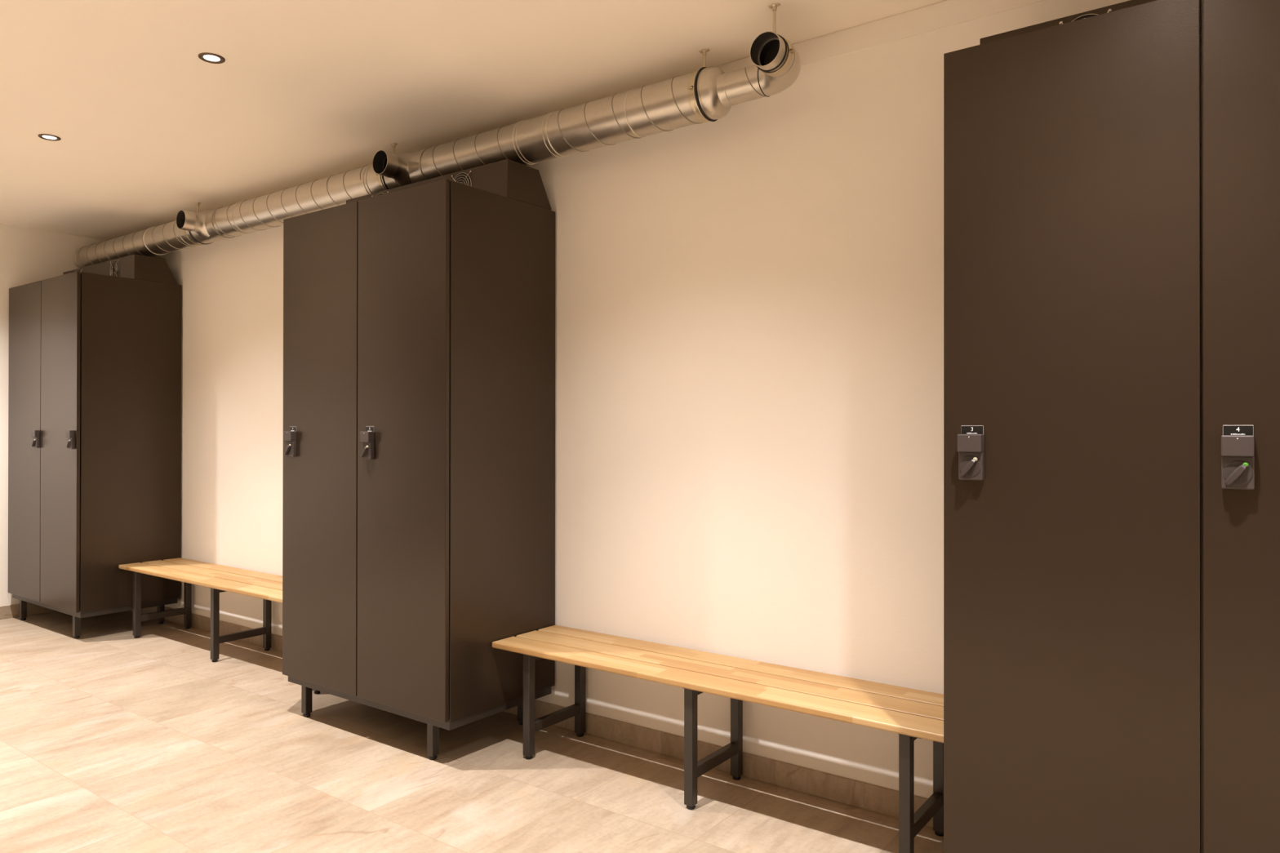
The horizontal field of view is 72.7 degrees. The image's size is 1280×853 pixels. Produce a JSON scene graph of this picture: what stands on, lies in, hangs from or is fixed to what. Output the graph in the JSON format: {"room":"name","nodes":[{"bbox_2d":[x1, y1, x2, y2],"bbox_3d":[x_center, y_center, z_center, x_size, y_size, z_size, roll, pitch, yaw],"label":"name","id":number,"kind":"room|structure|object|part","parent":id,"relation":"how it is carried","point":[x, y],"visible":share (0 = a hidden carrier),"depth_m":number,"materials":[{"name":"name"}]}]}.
{"room":"changing room","nodes":[
{"label":"changing room","id":0,"kind":"room"},
{"bbox_2d":[0,223,106,606],"bbox_3d":[-4.907,-0.037,4.068,0.100,2.426,4.408,0,0,36],"label":"wall","id":1,"kind":"structure","parent":0,"point":[27,255],"depth_m":5.37,"materials":[{"name":"paint"}]},
{"bbox_2d":[0,602,56,619],"bbox_3d":[-4.837,1.137,4.069,0.010,0.080,4.300,0,0,36],"label":"baseboard","id":2,"kind":"structure","parent":1,"relation":"attached to","point":[11,611],"depth_m":5.39,"materials":[{"name":"wood"}]},
{"bbox_2d":[0,610,943,852],"bbox_3d":[-1.004,1.223,1.261,9.713,0.100,4.508,0,0,36],"label":"floor","id":3,"kind":"structure","parent":0,"point":[112,740],"depth_m":2.92,"materials":[{"name":"tile"}]},
{"bbox_2d":[8,253,181,639],"bbox_3d":[-3.315,0.097,5.254,0.990,2.170,0.590,0,0,36],"label":"locker","id":4,"kind":"object","parent":3,"relation":"on","point":[95,388],"visible":1,"depth_m":4.99,"materials":[{"name":"black paint"}]},
{"bbox_3d":[-3.763,1.109,5.309,0.031,0.117,0.031,0,0,36],"label":"leg","id":5,"kind":"part","parent":4,"relation":"part of","materials":[{"name":"grey metal"}]},
{"bbox_3d":[-3.667,0.085,5.194,0.492,1.865,0.016,0,0,36],"label":"door","id":6,"kind":"part","parent":4,"relation":"part of","materials":[{"name":"black paint"}]},
{"bbox_3d":[-3.266,0.085,4.899,0.492,1.865,0.016,0,0,36],"label":"door","id":7,"kind":"part","parent":4,"relation":"part of","materials":[{"name":"black paint"}]},
{"bbox_3d":[-3.125,0.096,4.755,0.034,0.041,0.011,0,0,36],"label":"lever","id":8,"kind":"part","parent":4,"relation":"part of","materials":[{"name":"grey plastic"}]},
{"bbox_3d":[-3.141,1.108,4.853,0.031,0.117,0.031,0,0,36],"label":"leg","id":9,"kind":"part","parent":4,"relation":"part of","materials":[{"name":"grey metal"}]},
{"bbox_3d":[-3.305,1.037,5.266,0.982,0.030,0.522,0,0,36],"label":"frame","id":10,"kind":"part","parent":4,"relation":"part of","materials":[{"name":"grey metal"}]},
{"bbox_3d":[-2.873,1.110,5.218,0.031,0.117,0.031,0,0,36],"label":"leg","id":11,"kind":"part","parent":4,"relation":"part of","materials":[{"name":"grey metal"}]},
{"bbox_2d":[118,557,320,693],"bbox_3d":[-2.041,0.981,4.465,1.990,0.400,0.347,0,0,36],"label":"bench","id":12,"kind":"object","parent":3,"relation":"on","point":[267,587],"visible":0.68,"depth_m":4.58,"materials":[{"name":"brown wood"}]},
{"bbox_3d":[-2.812,0.989,4.866,0.031,0.362,0.031,0,0,36],"label":"leg","id":13,"kind":"part","parent":12,"relation":"part of","materials":[{"name":"grey metal"}]},
{"bbox_3d":[-2.646,0.989,5.093,0.031,0.362,0.031,0,0,36],"label":"leg","id":14,"kind":"part","parent":12,"relation":"part of","materials":[{"name":"grey metal"}]},
{"bbox_3d":[-2.134,0.988,4.368,0.031,0.362,0.031,0,0,36],"label":"leg","id":15,"kind":"part","parent":12,"relation":"part of","materials":[{"name":"grey metal"}]},
{"bbox_3d":[-1.968,0.989,4.595,0.031,0.362,0.031,0,0,36],"label":"leg","id":16,"kind":"part","parent":12,"relation":"part of","materials":[{"name":"grey metal"}]},
{"bbox_2d":[282,159,555,759],"bbox_3d":[-0.908,0.094,3.487,0.990,2.170,0.590,0,0,36],"label":"locker","id":17,"kind":"object","parent":3,"relation":"on","point":[419,486],"visible":0.98,"depth_m":3.21,"materials":[{"name":"black paint"}]},
{"bbox_3d":[-1.420,0.094,3.504,0.034,0.041,0.011,0,0,36],"label":"lever","id":18,"kind":"part","parent":17,"relation":"part of","materials":[{"name":"grey plastic"}]},
{"bbox_3d":[-1.404,0.014,3.521,0.049,0.029,0.002,0,0,36],"label":"number plate","id":19,"kind":"part","parent":17,"relation":"part of","materials":[{"name":"black"}]},
{"bbox_3d":[-1.356,1.107,3.542,0.031,0.117,0.031,0,0,36],"label":"leg","id":20,"kind":"part","parent":17,"relation":"part of","materials":[{"name":"grey metal"}]},
{"bbox_3d":[-1.260,0.083,3.427,0.492,1.865,0.016,0,0,36],"label":"door","id":21,"kind":"part","parent":17,"relation":"part of","materials":[{"name":"black paint"}]},
{"bbox_3d":[-1.017,0.093,3.208,0.034,0.041,0.011,0,0,36],"label":"lever","id":22,"kind":"part","parent":17,"relation":"part of","materials":[{"name":"grey plastic"}]},
{"bbox_3d":[-1.001,0.014,3.225,0.049,0.029,0.002,0,0,36],"label":"number plate","id":23,"kind":"part","parent":17,"relation":"part of","materials":[{"name":"black"}]},
{"bbox_3d":[-0.859,0.082,3.132,0.492,1.865,0.016,0,0,36],"label":"door","id":24,"kind":"part","parent":17,"relation":"part of","materials":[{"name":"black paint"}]},
{"bbox_3d":[-0.898,1.035,3.499,0.982,0.030,0.522,0,0,36],"label":"frame","id":25,"kind":"part","parent":17,"relation":"part of","materials":[{"name":"grey metal"}]},
{"bbox_3d":[-0.734,1.106,3.086,0.031,0.117,0.031,0,0,36],"label":"leg","id":26,"kind":"part","parent":17,"relation":"part of","materials":[{"name":"grey metal"}]},
{"bbox_3d":[-0.465,1.107,3.451,0.031,0.117,0.031,0,0,36],"label":"leg","id":27,"kind":"part","parent":17,"relation":"part of","materials":[{"name":"grey metal"}]},
{"bbox_2d":[492,625,943,852],"bbox_3d":[0.240,0.979,2.790,1.676,0.400,0.347,0,0,36],"label":"bench","id":28,"kind":"object","parent":3,"relation":"on","point":[913,714],"visible":0.87,"depth_m":2.68,"materials":[{"name":"brown wood"}]},
{"bbox_3d":[-0.394,0.986,3.091,0.031,0.362,0.031,0,0,36],"label":"leg","id":29,"kind":"part","parent":28,"relation":"part of","materials":[{"name":"grey metal"}]},
{"bbox_3d":[-0.228,0.987,3.318,0.031,0.362,0.031,0,0,36],"label":"leg","id":30,"kind":"part","parent":28,"relation":"part of","materials":[{"name":"grey metal"}]},
{"bbox_3d":[0.157,0.986,2.687,0.031,0.362,0.031,0,0,36],"label":"leg","id":31,"kind":"part","parent":28,"relation":"part of","materials":[{"name":"grey metal"}]},
{"bbox_3d":[0.323,0.986,2.913,0.031,0.362,0.031,0,0,36],"label":"leg","id":32,"kind":"part","parent":28,"relation":"part of","materials":[{"name":"grey metal"}]},
{"bbox_3d":[0.700,0.985,2.288,0.031,0.362,0.031,0,0,36],"label":"leg","id":33,"kind":"part","parent":28,"relation":"part of","materials":[{"name":"grey metal"}]},
{"bbox_3d":[0.867,0.986,2.514,0.031,0.362,0.031,0,0,36],"label":"leg","id":34,"kind":"part","parent":28,"relation":"part of","materials":[{"name":"grey metal"}]},
{"bbox_2d":[943,0,1279,852],"bbox_3d":[1.248,0.092,1.905,0.990,2.170,0.590,0,0,36],"label":"locker","id":35,"kind":"object","parent":3,"relation":"on","point":[1112,172],"visible":1,"depth_m":1.78,"materials":[{"name":"black paint"}]},
{"bbox_3d":[0.727,0.092,1.928,0.034,0.041,0.011,0,0,36],"label":"lever","id":36,"kind":"part","parent":35,"relation":"part of","materials":[{"name":"grey plastic"}]},
{"bbox_3d":[0.743,0.012,1.945,0.049,0.029,0.002,0,0,36],"label":"number plate","id":37,"kind":"part","parent":35,"relation":"part of","materials":[{"name":"black plastic"}]},
{"bbox_3d":[1.122,0.091,1.638,0.034,0.041,0.011,0,0,36],"label":"lever","id":38,"kind":"part","parent":35,"relation":"part of","materials":[{"name":"grey plastic"}]},
{"bbox_3d":[1.138,0.012,1.655,0.049,0.029,0.002,0,0,36],"label":"number plate","id":39,"kind":"part","parent":35,"relation":"part of","materials":[{"name":"black plastic"}]},
{"bbox_3d":[1.296,0.080,1.550,0.492,1.865,0.016,0,0,36],"label":"door","id":40,"kind":"part","parent":35,"relation":"part of","materials":[{"name":"black paint"}]},
{"bbox_2d":[0,0,946,240],"bbox_3d":[-1.001,-1.303,1.268,9.713,0.100,4.508,0,0,36],"label":"ceiling","id":41,"kind":"structure","parent":0,"point":[149,130],"depth_m":3.09,"materials":[{"name":"paint"}]},
{"bbox_2d":[37,133,61,141],"bbox_3d":[-2.545,-1.246,3.751,0.082,0.004,0.082,0,0,36],"label":"recessed light","id":42,"kind":"object","parent":41,"relation":"in","point":[46,136],"visible":1,"depth_m":3.75,"materials":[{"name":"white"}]},
{"bbox_2d":[182,202,205,245],"bbox_3d":[-2.461,-1.127,4.846,0.034,0.235,0.184,0,0,36],"label":"hanger","id":43,"kind":"object","parent":41,"relation":"attached to","point":[197,203],"visible":0.43,"depth_m":4.82,"materials":[{"name":"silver metal"}]},
{"bbox_2d":[198,52,225,63],"bbox_3d":[-1.450,-1.247,2.947,0.082,0.004,0.082,0,0,36],"label":"recessed light","id":44,"kind":"object","parent":41,"relation":"in","point":[208,57],"visible":1,"depth_m":2.94,"materials":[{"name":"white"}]},
{"bbox_2d":[374,142,397,191],"bbox_3d":[-1.085,-1.129,3.836,0.034,0.235,0.184,0,0,36],"label":"hanger","id":45,"kind":"object","parent":41,"relation":"attached to","point":[393,144],"visible":0.32,"depth_m":3.78,"materials":[{"name":"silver metal"}]},
{"bbox_3d":[-1.085,-1.237,3.836,0.034,0.017,0.020,0,0,36],"label":"ceiling plate","id":46,"kind":"part","parent":45,"relation":"part of","materials":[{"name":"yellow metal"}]},
{"bbox_2d":[74,31,800,267],"bbox_3d":[-1.575,-1.094,4.142,5.145,0.173,0.284,0,0,37],"label":"ventilation duct","id":47,"kind":"object","parent":45,"relation":"hanging from","point":[644,111],"visible":0.9,"depth_m":3.32,"materials":[{"name":"metal"}]},
{"bbox_2d":[686,48,710,122],"bbox_3d":[0.213,-1.130,2.883,0.034,0.235,0.184,0,0,36],"label":"hanger","id":48,"kind":"object","parent":41,"relation":"attached to","point":[691,86],"visible":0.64,"depth_m":2.83,"materials":[{"name":"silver metal"}]},
{"bbox_3d":[0.213,-1.207,2.883,0.014,0.057,0.014,0,0,36],"label":"rod","id":49,"kind":"part","parent":48,"relation":"part of","materials":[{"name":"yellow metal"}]},
{"bbox_3d":[0.213,-1.239,2.883,0.034,0.017,0.020,0,0,36],"label":"ceiling plate","id":50,"kind":"part","parent":48,"relation":"part of","materials":[{"name":"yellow metal"}]},
{"bbox_2d":[760,2,795,75],"bbox_3d":[0.398,-1.145,2.575,0.126,0.206,0.025,0,0,36],"label":"hanger","id":51,"kind":"object","parent":41,"relation":"attached to","point":[774,6],"visible":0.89,"depth_m":2.56,"materials":[{"name":"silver metal"}]},
{"bbox_3d":[0.398,-1.239,2.575,0.034,0.017,0.020,0,0,36],"label":"ceiling plate","id":52,"kind":"part","parent":51,"relation":"part of","materials":[{"name":"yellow metal"}]},
{"bbox_3d":[0.398,-1.193,2.575,0.014,0.086,0.014,0,0,36],"label":"rod","id":53,"kind":"part","parent":51,"relation":"part of","materials":[{"name":"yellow metal"}]},
{"bbox_2d":[154,0,1128,798],"bbox_3d":[0.301,-0.034,3.041,9.713,2.426,0.100,0,0,36],"label":"wall","id":54,"kind":"structure","parent":0,"point":[749,300],"depth_m":2.96,"materials":[{"name":"paint"}]},
{"bbox_2d":[131,606,933,827],"bbox_3d":[0.268,1.139,2.994,9.513,0.080,0.008,0,0,36],"label":"baseboard","id":55,"kind":"structure","parent":54,"relation":"attached to","point":[865,796],"depth_m":2.97,"materials":[{"name":"wood"}]},
{"bbox_2d":[716,0,1044,72],"bbox_3d":[0.272,-1.206,3.003,9.513,0.074,0.004,0,0,36],"label":"trim","id":56,"kind":"structure","parent":54,"relation":"attached to","point":[949,12],"depth_m":2.63,"materials":[{"name":"paint"}]}
]}

